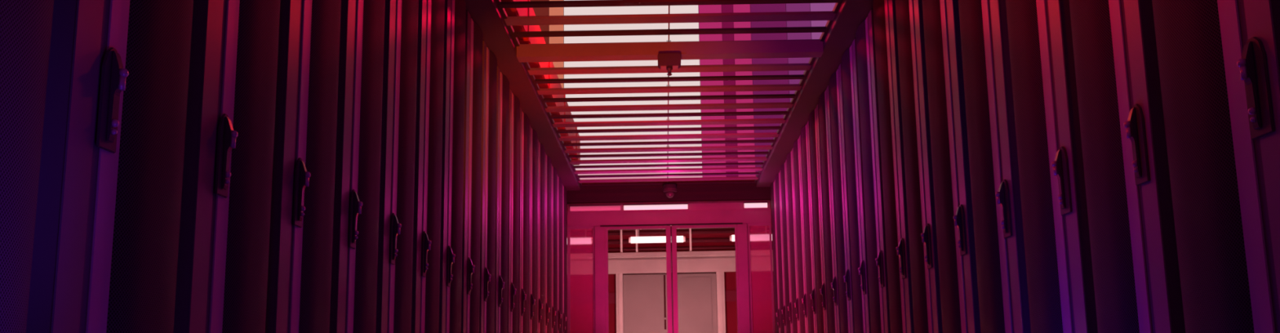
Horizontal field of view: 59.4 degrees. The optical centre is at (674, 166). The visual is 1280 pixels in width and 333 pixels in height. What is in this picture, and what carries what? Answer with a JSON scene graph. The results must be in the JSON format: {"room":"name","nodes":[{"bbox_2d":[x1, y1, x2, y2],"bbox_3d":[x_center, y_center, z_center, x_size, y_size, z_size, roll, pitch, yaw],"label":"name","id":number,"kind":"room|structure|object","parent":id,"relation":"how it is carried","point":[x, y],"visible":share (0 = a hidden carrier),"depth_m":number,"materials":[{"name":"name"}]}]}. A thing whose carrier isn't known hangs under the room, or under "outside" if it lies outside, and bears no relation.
{"room":"server room","nodes":[
{"label":"server room","id":0,"kind":"room"},
{"bbox_2d":[500,0,580,164],"bbox_3d":[-1.399,-1.011,8.311,0.662,0.515,10.000,-1,-10,-1],"label":"cable tray","id":1,"kind":"object","parent":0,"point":[527,11],"visible":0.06,"depth_m":9.35,"materials":[{"name":"red paint"}]},
{"bbox_2d":[564,145,773,161],"bbox_3d":[-0.060,-0.131,11.428,2.076,0.018,0.599,-1,-10,-1],"label":"louvres","id":2,"kind":"object","parent":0,"point":[567,151],"visible":1,"depth_m":11.23,"materials":[{"name":"grey paint"}]},
{"bbox_2d":[569,156,767,171],"bbox_3d":[-0.065,-0.022,12.019,2.076,0.018,0.599,-1,-10,-1],"label":"louvres","id":3,"kind":"object","parent":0,"point":[743,158],"visible":1,"depth_m":11.82,"materials":[{"name":"grey paint"}]},
{"bbox_2d":[573,167,763,181],"bbox_3d":[-0.070,0.087,12.609,2.076,0.018,0.599,-1,-10,-1],"label":"louvres","id":4,"kind":"object","parent":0,"point":[724,169],"visible":1,"depth_m":12.41,"materials":[{"name":"grey paint"}]},
{"bbox_2d":[567,183,770,204],"bbox_3d":[-0.066,0.324,13.302,3.350,0.215,0.100,-1,-10,-1],"label":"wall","id":5,"kind":"structure","parent":0,"point":[720,192],"depth_m":13.25,"materials":[{"name":"paint"}]},
{"bbox_2d":[465,0,580,190],"bbox_3d":[-1.379,-0.943,6.920,0.629,0.125,12.890,-1,-10,-1],"label":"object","id":6,"kind":"structure","parent":5,"relation":"attached to","point":[497,37],"depth_m":8.27,"materials":[{"name":"paint"}]},
{"bbox_2d":[568,204,621,212],"bbox_3d":[-0.932,0.491,13.162,0.610,0.068,0.030,-1,-10,-1],"label":"lamp","id":7,"kind":"object","parent":5,"relation":"attached to","point":[613,207],"visible":1,"depth_m":13.15,"materials":[{"name":"plastic"}]},
{"bbox_2d":[622,204,688,210],"bbox_3d":[-0.222,0.478,13.170,0.770,0.068,0.030,-1,-10,-1],"label":"lamp","id":8,"kind":"object","parent":5,"relation":"attached to","point":[657,206],"visible":1,"depth_m":13.16,"materials":[{"name":"plastic"}]},
{"bbox_2d":[578,176,758,186],"bbox_3d":[-0.074,0.196,13.199,2.076,0.018,0.599,-1,-10,-1],"label":"louvres","id":9,"kind":"object","parent":5,"relation":"attached to","point":[744,178],"visible":0.9,"depth_m":12.99,"materials":[{"name":"grey paint"}]},
{"bbox_2d":[495,0,842,18],"bbox_3d":[-0.024,-1.001,6.708,2.076,0.018,0.599,-1,-10,-1],"label":"louvres","id":10,"kind":"object","parent":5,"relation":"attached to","point":[571,3],"visible":1,"depth_m":6.75,"materials":[{"name":"grey paint"}]},
{"bbox_2d":[567,200,771,226],"bbox_3d":[-0.066,0.566,13.249,2.400,0.280,0.155,-1,-10,-1],"label":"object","id":11,"kind":"structure","parent":5,"relation":"attached to","point":[714,212],"depth_m":13.18,"materials":[{"name":"metal"}]},
{"bbox_2d":[537,84,801,108],"bbox_3d":[-0.042,-0.566,9.068,2.076,0.018,0.599,-1,-10,-1],"label":"louvres","id":12,"kind":"object","parent":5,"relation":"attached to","point":[797,87],"visible":1,"depth_m":8.87,"materials":[{"name":"grey paint"}]},
{"bbox_2d":[516,39,823,70],"bbox_3d":[-0.032,-0.748,7.882,2.076,0.090,0.599,-1,-10,-1],"label":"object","id":13,"kind":"structure","parent":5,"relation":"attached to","point":[790,48],"depth_m":7.59,"materials":[{"name":"paint"}]},
{"bbox_2d":[666,5,671,182],"bbox_3d":[-0.054,-0.510,9.485,0.060,0.024,7.670,-1,-10,-1],"label":"conduit","id":14,"kind":"object","parent":13,"relation":"attached to","point":[668,85],"visible":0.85,"depth_m":8.82,"materials":[{"name":"grey"}]},
{"bbox_2d":[657,53,680,75],"bbox_3d":[-0.036,-0.685,7.585,0.156,0.142,0.110,-1,-10,-1],"label":"ceiling sensor","id":15,"kind":"object","parent":13,"relation":"attached to","point":[668,61],"visible":1,"depth_m":7.54,"materials":[{"name":"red plastic"}]},
{"bbox_2d":[662,183,677,198],"bbox_3d":[-0.055,0.293,13.166,0.176,0.156,0.178,-1,-10,-1],"label":"dome camera","id":16,"kind":"object","parent":5,"relation":"attached to","point":[669,189],"visible":1,"depth_m":13.11,"materials":[{"name":"grey plastic"}]},
{"bbox_2d":[504,10,836,46],"bbox_3d":[-0.029,-0.892,7.298,2.076,0.018,0.599,-1,-10,-1],"label":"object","id":17,"kind":"structure","parent":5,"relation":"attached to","point":[829,15],"depth_m":7.10,"materials":[{"name":"grey paint"}]},
{"bbox_2d":[743,202,768,208],"bbox_3d":[0.953,0.457,13.183,0.290,0.068,0.030,-1,-10,-1],"label":"lamp","id":18,"kind":"object","parent":5,"relation":"attached to","point":[747,205],"visible":1,"depth_m":13.17,"materials":[{"name":"plastic"}]},
{"bbox_2d":[755,0,873,186],"bbox_3d":[1.334,-0.991,6.950,0.643,0.125,12.890,-1,-10,-1],"label":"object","id":19,"kind":"structure","parent":5,"relation":"attached to","point":[841,34],"depth_m":8.40,"materials":[{"name":"paint"}]},
{"bbox_2d":[558,132,779,150],"bbox_3d":[-0.056,-0.239,10.838,2.076,0.018,0.599,-1,-10,-1],"label":"louvres","id":20,"kind":"object","parent":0,"point":[775,135],"visible":1,"depth_m":10.64,"materials":[{"name":"grey paint"}]},
{"bbox_2d":[527,62,811,90],"bbox_3d":[-0.038,-0.675,8.478,2.076,0.018,0.599,-1,-10,-1],"label":"ceiling beam","id":21,"kind":"structure","parent":0,"point":[803,66],"depth_m":8.29,"materials":[{"name":"metal"}]},
{"bbox_2d":[545,102,793,124],"bbox_3d":[-0.047,-0.457,9.658,2.076,0.018,0.599,-1,-10,-1],"label":"louvres","id":22,"kind":"object","parent":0,"point":[777,104],"visible":1,"depth_m":9.46,"materials":[{"name":"grey paint"}]},
{"bbox_2d":[552,118,786,137],"bbox_3d":[-0.051,-0.348,10.248,2.076,0.018,0.599,-1,-10,-1],"label":"louvres","id":23,"kind":"object","parent":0,"point":[754,121],"visible":1,"depth_m":10.05,"materials":[{"name":"grey paint"}]},
{"bbox_2d":[581,180,772,234],"bbox_3d":[-0.067,0.721,16.284,6.600,0.025,5.910,-1,-10,-1],"label":"ceiling","id":24,"kind":"structure","parent":0,"point":[710,180],"depth_m":13.38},
{"bbox_2d":[529,0,548,43],"bbox_3d":[-2.142,-1.354,15.120,0.900,3.714,0.080,-1,-10,-1],"label":"window","id":25,"kind":"structure","parent":24,"relation":"on","point":[538,11],"depth_m":15.23,"materials":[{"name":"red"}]},
{"bbox_2d":[548,0,564,88],"bbox_3d":[-1.592,-1.364,15.127,0.200,3.714,0.080,-1,-10,-1],"label":"window","id":26,"kind":"structure","parent":24,"relation":"on","point":[552,11],"depth_m":15.19,"materials":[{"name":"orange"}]},
{"bbox_2d":[563,0,702,179],"bbox_3d":[-0.577,-1.382,15.138,1.830,3.714,0.080,-1,-10,-1],"label":"ceiling light","id":27,"kind":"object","parent":24,"relation":"on","point":[677,9],"depth_m":15.05,"materials":[{"name":"grey plastic"}]},
{"bbox_2d":[698,4,726,177],"bbox_3d":[0.495,-1.402,15.150,0.315,3.714,0.080,-1,-10,-1],"label":"window","id":28,"kind":"structure","parent":24,"relation":"on","point":[702,8],"depth_m":15.05,"materials":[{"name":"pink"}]},
{"bbox_2d":[721,4,737,177],"bbox_3d":[0.730,-1.406,15.152,0.155,3.714,0.080,-1,-10,-1],"label":"window","id":29,"kind":"structure","parent":24,"relation":"on","point":[727,8],"depth_m":15.07,"materials":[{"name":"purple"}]},
{"bbox_2d":[733,4,755,177],"bbox_3d":[0.925,-1.409,15.154,0.235,3.714,0.080,-1,-10,-1],"label":"window","id":30,"kind":"structure","parent":24,"relation":"on","point":[736,7],"depth_m":15.07,"materials":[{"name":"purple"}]},
{"bbox_2d":[750,3,789,176],"bbox_3d":[1.285,-1.416,15.158,0.485,3.714,0.080,-1,-10,-1],"label":"window","id":31,"kind":"structure","parent":24,"relation":"on","point":[777,7],"depth_m":15.10,"materials":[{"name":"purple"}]},
{"bbox_2d":[786,3,811,102],"bbox_3d":[1.693,-1.423,15.163,0.330,3.714,0.080,-1,-10,-1],"label":"window","id":32,"kind":"structure","parent":24,"relation":"on","point":[789,6],"depth_m":15.20,"materials":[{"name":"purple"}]},
{"bbox_2d":[809,2,835,39],"bbox_3d":[2.133,-1.431,15.168,0.550,3.714,0.080,-1,-10,-1],"label":"window","id":33,"kind":"structure","parent":24,"relation":"on","point":[827,6],"depth_m":15.27,"materials":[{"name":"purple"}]},
{"bbox_2d":[671,241,775,332],"bbox_3d":[-0.063,2.519,18.907,6.600,2.560,0.100,-1,-10,-1],"label":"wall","id":34,"kind":"structure","parent":0,"point":[771,242],"depth_m":18.91,"materials":[{"name":"paint"}]},
{"bbox_3d":[0.035,2.095,9.274,6.600,0.100,21.000,-1,-10,-1],"label":"floor","id":35,"kind":"structure","parent":0,"visible":0},
{"bbox_2d":[0,0,53,332],"bbox_3d":[-1.674,-0.548,1.843,1.087,2.472,0.600,-1,-10,-1],"label":"rack","id":36,"kind":"object","parent":35,"relation":"on","point":[25,25],"visible":1,"depth_m":1.96,"materials":[{"name":"black metal"}]},
{"bbox_2d":[26,0,193,332],"bbox_3d":[-1.679,-0.439,2.436,1.087,2.472,0.602,-1,-10,-1],"label":"rack","id":37,"kind":"object","parent":35,"relation":"on","point":[104,260],"visible":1,"depth_m":2.31,"materials":[{"name":"black metal"}]},
{"bbox_2d":[173,0,279,332],"bbox_3d":[-1.683,-0.330,3.029,1.087,2.472,0.599,-1,-10,-1],"label":"rack","id":38,"kind":"object","parent":35,"relation":"on","point":[223,263],"visible":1,"depth_m":2.93,"materials":[{"name":"black metal"}]},
{"bbox_2d":[265,0,341,332],"bbox_3d":[-1.688,-0.220,3.627,1.087,2.472,0.613,-1,-10,-1],"label":"rack","id":39,"kind":"object","parent":35,"relation":"on","point":[299,284],"visible":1,"depth_m":3.55,"materials":[{"name":"black metal"}]},
{"bbox_2d":[328,0,385,332],"bbox_3d":[-1.692,-0.108,4.230,1.087,2.472,0.610,-1,-10,-1],"label":"rack","id":40,"kind":"object","parent":35,"relation":"on","point":[354,264],"visible":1,"depth_m":4.18,"materials":[{"name":"black metal"}]},
{"bbox_2d":[375,0,418,332],"bbox_3d":[-1.697,0.003,4.833,1.087,2.472,0.612,-1,-10,-1],"label":"rack","id":41,"kind":"object","parent":35,"relation":"on","point":[397,183],"visible":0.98,"depth_m":4.80,"materials":[{"name":"black metal"}]},
{"bbox_2d":[411,0,444,332],"bbox_3d":[-1.702,0.114,5.437,1.087,2.472,0.612,-1,-10,-1],"label":"rack","id":42,"kind":"object","parent":35,"relation":"on","point":[431,13],"visible":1,"depth_m":5.43,"materials":[{"name":"black metal"}]},
{"bbox_2d":[438,0,466,332],"bbox_3d":[-1.706,0.226,6.041,1.087,2.472,0.612,-1,-10,-1],"label":"rack","id":43,"kind":"object","parent":35,"relation":"on","point":[454,63],"visible":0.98,"depth_m":6.06,"materials":[{"name":"black metal"}]},
{"bbox_2d":[461,10,482,332],"bbox_3d":[-1.711,0.337,6.646,1.087,2.472,0.612,-1,-10,-1],"label":"rack","id":44,"kind":"object","parent":35,"relation":"on","point":[471,233],"visible":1,"depth_m":6.67,"materials":[{"name":"black metal"}]},
{"bbox_2d":[479,40,497,332],"bbox_3d":[-1.716,0.449,7.250,1.087,2.472,0.612,-1,-10,-1],"label":"rack","id":45,"kind":"object","parent":35,"relation":"on","point":[488,168],"visible":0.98,"depth_m":7.29,"materials":[{"name":"black metal"}]},
{"bbox_2d":[494,66,509,332],"bbox_3d":[-1.720,0.560,7.854,1.087,2.472,0.612,-1,-10,-1],"label":"rack","id":46,"kind":"object","parent":35,"relation":"on","point":[503,83],"visible":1,"depth_m":7.89,"materials":[{"name":"black metal"}]},
{"bbox_2d":[507,88,519,332],"bbox_3d":[-1.725,0.671,8.458,1.087,2.472,0.612,-1,-10,-1],"label":"rack","id":47,"kind":"object","parent":35,"relation":"on","point":[514,103],"visible":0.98,"depth_m":8.50,"materials":[{"name":"black metal"}]},
{"bbox_2d":[518,106,528,332],"bbox_3d":[-1.730,0.783,9.062,1.087,2.472,0.612,-1,-10,-1],"label":"rack","id":48,"kind":"object","parent":35,"relation":"on","point":[524,119],"visible":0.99,"depth_m":9.11,"materials":[{"name":"black metal"}]},
{"bbox_2d":[528,123,537,332],"bbox_3d":[-1.734,0.894,9.666,1.087,2.472,0.612,-1,-10,-1],"label":"rack","id":49,"kind":"object","parent":35,"relation":"on","point":[532,286],"visible":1,"depth_m":9.72,"materials":[{"name":"black metal"}]},
{"bbox_2d":[537,137,544,332],"bbox_3d":[-1.739,1.006,10.270,1.087,2.472,0.612,-1,-10,-1],"label":"rack","id":50,"kind":"object","parent":35,"relation":"on","point":[540,148],"visible":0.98,"depth_m":10.33,"materials":[{"name":"black metal"}]},
{"bbox_2d":[544,151,551,332],"bbox_3d":[-1.744,1.117,10.875,1.087,2.472,0.612,-1,-10,-1],"label":"rack","id":51,"kind":"object","parent":35,"relation":"on","point":[547,159],"visible":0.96,"depth_m":10.94,"materials":[{"name":"black metal"}]},
{"bbox_2d":[551,163,556,332],"bbox_3d":[-1.748,1.228,11.479,1.087,2.472,0.612,-1,-10,-1],"label":"rack","id":52,"kind":"object","parent":35,"relation":"on","point":[553,171],"visible":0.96,"depth_m":11.54,"materials":[{"name":"black metal"}]},
{"bbox_2d":[556,173,562,332],"bbox_3d":[-1.753,1.340,12.083,1.087,2.472,0.612,-1,-10,-1],"label":"rack","id":53,"kind":"object","parent":35,"relation":"on","point":[559,182],"visible":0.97,"depth_m":12.16,"materials":[{"name":"black metal"}]},
{"bbox_2d":[562,184,567,332],"bbox_3d":[-1.758,1.451,12.687,1.087,2.472,0.612,-1,-10,-1],"label":"rack","id":54,"kind":"object","parent":35,"relation":"on","point":[564,188],"visible":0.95,"depth_m":12.78,"materials":[{"name":"metal"}]},
{"bbox_2d":[594,226,605,332],"bbox_3d":[-0.863,1.715,13.039,0.120,2.045,0.120,-1,-10,-1],"label":"trim","id":55,"kind":"structure","parent":35,"relation":"on","point":[599,232],"depth_m":13.05,"materials":[{"name":"metal"}]},
{"bbox_2d":[567,226,595,332],"bbox_3d":[-1.083,1.718,13.032,0.320,2.045,0.050,-1,-10,-1],"label":"glass panel","id":56,"kind":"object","parent":55,"relation":"attached to","point":[580,240],"depth_m":13.10,"materials":[{"name":"glass"}]},
{"bbox_2d":[604,225,672,332],"bbox_3d":[-0.414,1.699,13.040,0.779,2.020,0.050,-1,-10,-1],"label":"door","id":57,"kind":"structure","parent":55,"relation":"attached to","point":[638,297],"depth_m":13.10,"materials":[{"name":"glass"}]},
{"bbox_2d":[737,223,750,332],"bbox_3d":[0.811,1.685,13.057,0.120,2.045,0.120,-1,-10,-1],"label":"trim","id":58,"kind":"structure","parent":35,"relation":"on","point":[742,233],"depth_m":13.07,"materials":[{"name":"metal"}]},
{"bbox_2d":[671,224,740,332],"bbox_3d":[0.364,1.685,13.049,0.774,2.020,0.050,-1,-10,-1],"label":"door","id":59,"kind":"structure","parent":58,"relation":"attached to","point":[705,279],"depth_m":13.11,"materials":[{"name":"glass"}]},
{"bbox_2d":[746,223,774,332],"bbox_3d":[1.014,1.681,13.055,0.285,2.045,0.050,-1,-10,-1],"label":"window","id":60,"kind":"structure","parent":58,"relation":"attached to","point":[759,235],"depth_m":13.11,"materials":[{"name":"glass"}]},
{"bbox_2d":[770,179,780,332],"bbox_3d":[1.669,1.391,12.729,1.087,2.472,0.603,-1,-10,-1],"label":"rack","id":61,"kind":"object","parent":35,"relation":"on","point":[773,200],"visible":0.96,"depth_m":12.79,"materials":[{"name":"black metal"}]},
{"bbox_2d":[775,170,786,332],"bbox_3d":[1.674,1.281,12.134,1.087,2.472,0.603,-1,-10,-1],"label":"rack","id":62,"kind":"object","parent":35,"relation":"on","point":[778,177],"visible":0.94,"depth_m":12.19,"materials":[{"name":"black metal"}]},
{"bbox_2d":[780,159,793,332],"bbox_3d":[1.679,1.171,11.540,1.087,2.472,0.603,-1,-10,-1],"label":"rack","id":63,"kind":"object","parent":35,"relation":"on","point":[788,304],"visible":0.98,"depth_m":11.59,"materials":[{"name":"black metal"}]},
{"bbox_2d":[786,147,800,332],"bbox_3d":[1.683,1.062,10.945,1.087,2.472,0.603,-1,-10,-1],"label":"rack","id":64,"kind":"object","parent":35,"relation":"on","point":[790,163],"visible":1,"depth_m":10.99,"materials":[{"name":"black metal"}]},
{"bbox_2d":[793,134,808,332],"bbox_3d":[1.688,0.952,10.350,1.087,2.472,0.603,-1,-10,-1],"label":"rack","id":65,"kind":"object","parent":35,"relation":"on","point":[804,326],"visible":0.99,"depth_m":10.39,"materials":[{"name":"black metal"}]},
{"bbox_2d":[800,120,817,332],"bbox_3d":[1.692,0.842,9.755,1.087,2.472,0.603,-1,-10,-1],"label":"rack","id":66,"kind":"object","parent":35,"relation":"on","point":[805,131],"visible":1,"depth_m":9.79,"materials":[{"name":"black metal"}]},
{"bbox_2d":[808,103,828,332],"bbox_3d":[1.697,0.732,9.160,1.087,2.472,0.603,-1,-10,-1],"label":"rack","id":67,"kind":"object","parent":35,"relation":"on","point":[814,119],"visible":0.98,"depth_m":9.19,"materials":[{"name":"black metal"}]},
{"bbox_2d":[818,84,840,332],"bbox_3d":[1.702,0.623,8.565,1.087,2.472,0.603,-1,-10,-1],"label":"rack","id":68,"kind":"object","parent":35,"relation":"on","point":[824,114],"visible":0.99,"depth_m":8.60,"materials":[{"name":"black metal"}]},
{"bbox_2d":[829,63,854,332],"bbox_3d":[1.706,0.513,7.970,1.087,2.472,0.603,-1,-10,-1],"label":"rack","id":69,"kind":"object","parent":35,"relation":"on","point":[836,87],"visible":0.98,"depth_m":8.00,"materials":[{"name":"black metal"}]},
{"bbox_2d":[841,38,871,332],"bbox_3d":[1.711,0.403,7.375,1.087,2.472,0.603,-1,-10,-1],"label":"rack","id":70,"kind":"object","parent":35,"relation":"on","point":[862,322],"visible":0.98,"depth_m":7.38,"materials":[{"name":"black metal"}]},
{"bbox_2d":[856,8,890,332],"bbox_3d":[1.715,0.294,6.780,1.087,2.472,0.603,-1,-10,-1],"label":"rack","id":71,"kind":"object","parent":35,"relation":"on","point":[865,37],"visible":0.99,"depth_m":6.79,"materials":[{"name":"black metal"}]},
{"bbox_2d":[872,0,914,332],"bbox_3d":[1.720,0.184,6.185,1.087,2.472,0.603,-1,-10,-1],"label":"rack","id":72,"kind":"object","parent":35,"relation":"on","point":[895,199],"visible":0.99,"depth_m":6.18,"materials":[{"name":"black metal"}]},
{"bbox_2d":[895,0,942,332],"bbox_3d":[1.724,0.076,5.598,1.087,2.472,0.587,-1,-10,-1],"label":"rack","id":73,"kind":"object","parent":35,"relation":"on","point":[923,251],"visible":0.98,"depth_m":5.57,"materials":[{"name":"black metal"}]},
{"bbox_2d":[921,0,981,332],"bbox_3d":[1.729,-0.035,4.998,1.087,2.472,0.628,-1,-10,-1],"label":"rack","id":74,"kind":"object","parent":35,"relation":"on","point":[957,273],"visible":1,"depth_m":4.95,"materials":[{"name":"black metal"}]},
{"bbox_2d":[958,0,1031,332],"bbox_3d":[1.734,-0.149,4.380,1.087,2.472,0.626,-1,-10,-1],"label":"rack","id":75,"kind":"object","parent":35,"relation":"on","point":[997,221],"visible":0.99,"depth_m":4.32,"materials":[{"name":"black metal"}]},
{"bbox_2d":[1005,0,1097,332],"bbox_3d":[1.739,-0.262,3.770,1.087,2.472,0.611,-1,-10,-1],"label":"rack","id":76,"kind":"object","parent":35,"relation":"on","point":[1060,272],"visible":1,"depth_m":3.68,"materials":[{"name":"black metal"}]},
{"bbox_2d":[1069,0,1185,332],"bbox_3d":[1.743,-0.368,3.192,1.087,2.472,0.561,-1,-10,-1],"label":"rack","id":77,"kind":"object","parent":35,"relation":"on","point":[1137,286],"visible":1,"depth_m":3.09,"materials":[{"name":"black metal"}]},
{"bbox_2d":[1151,0,1279,332],"bbox_3d":[1.748,-0.476,2.607,1.087,2.472,0.623,-1,-10,-1],"label":"rack","id":78,"kind":"object","parent":35,"relation":"on","point":[1219,60],"visible":1,"depth_m":2.53,"materials":[{"name":"black metal"}]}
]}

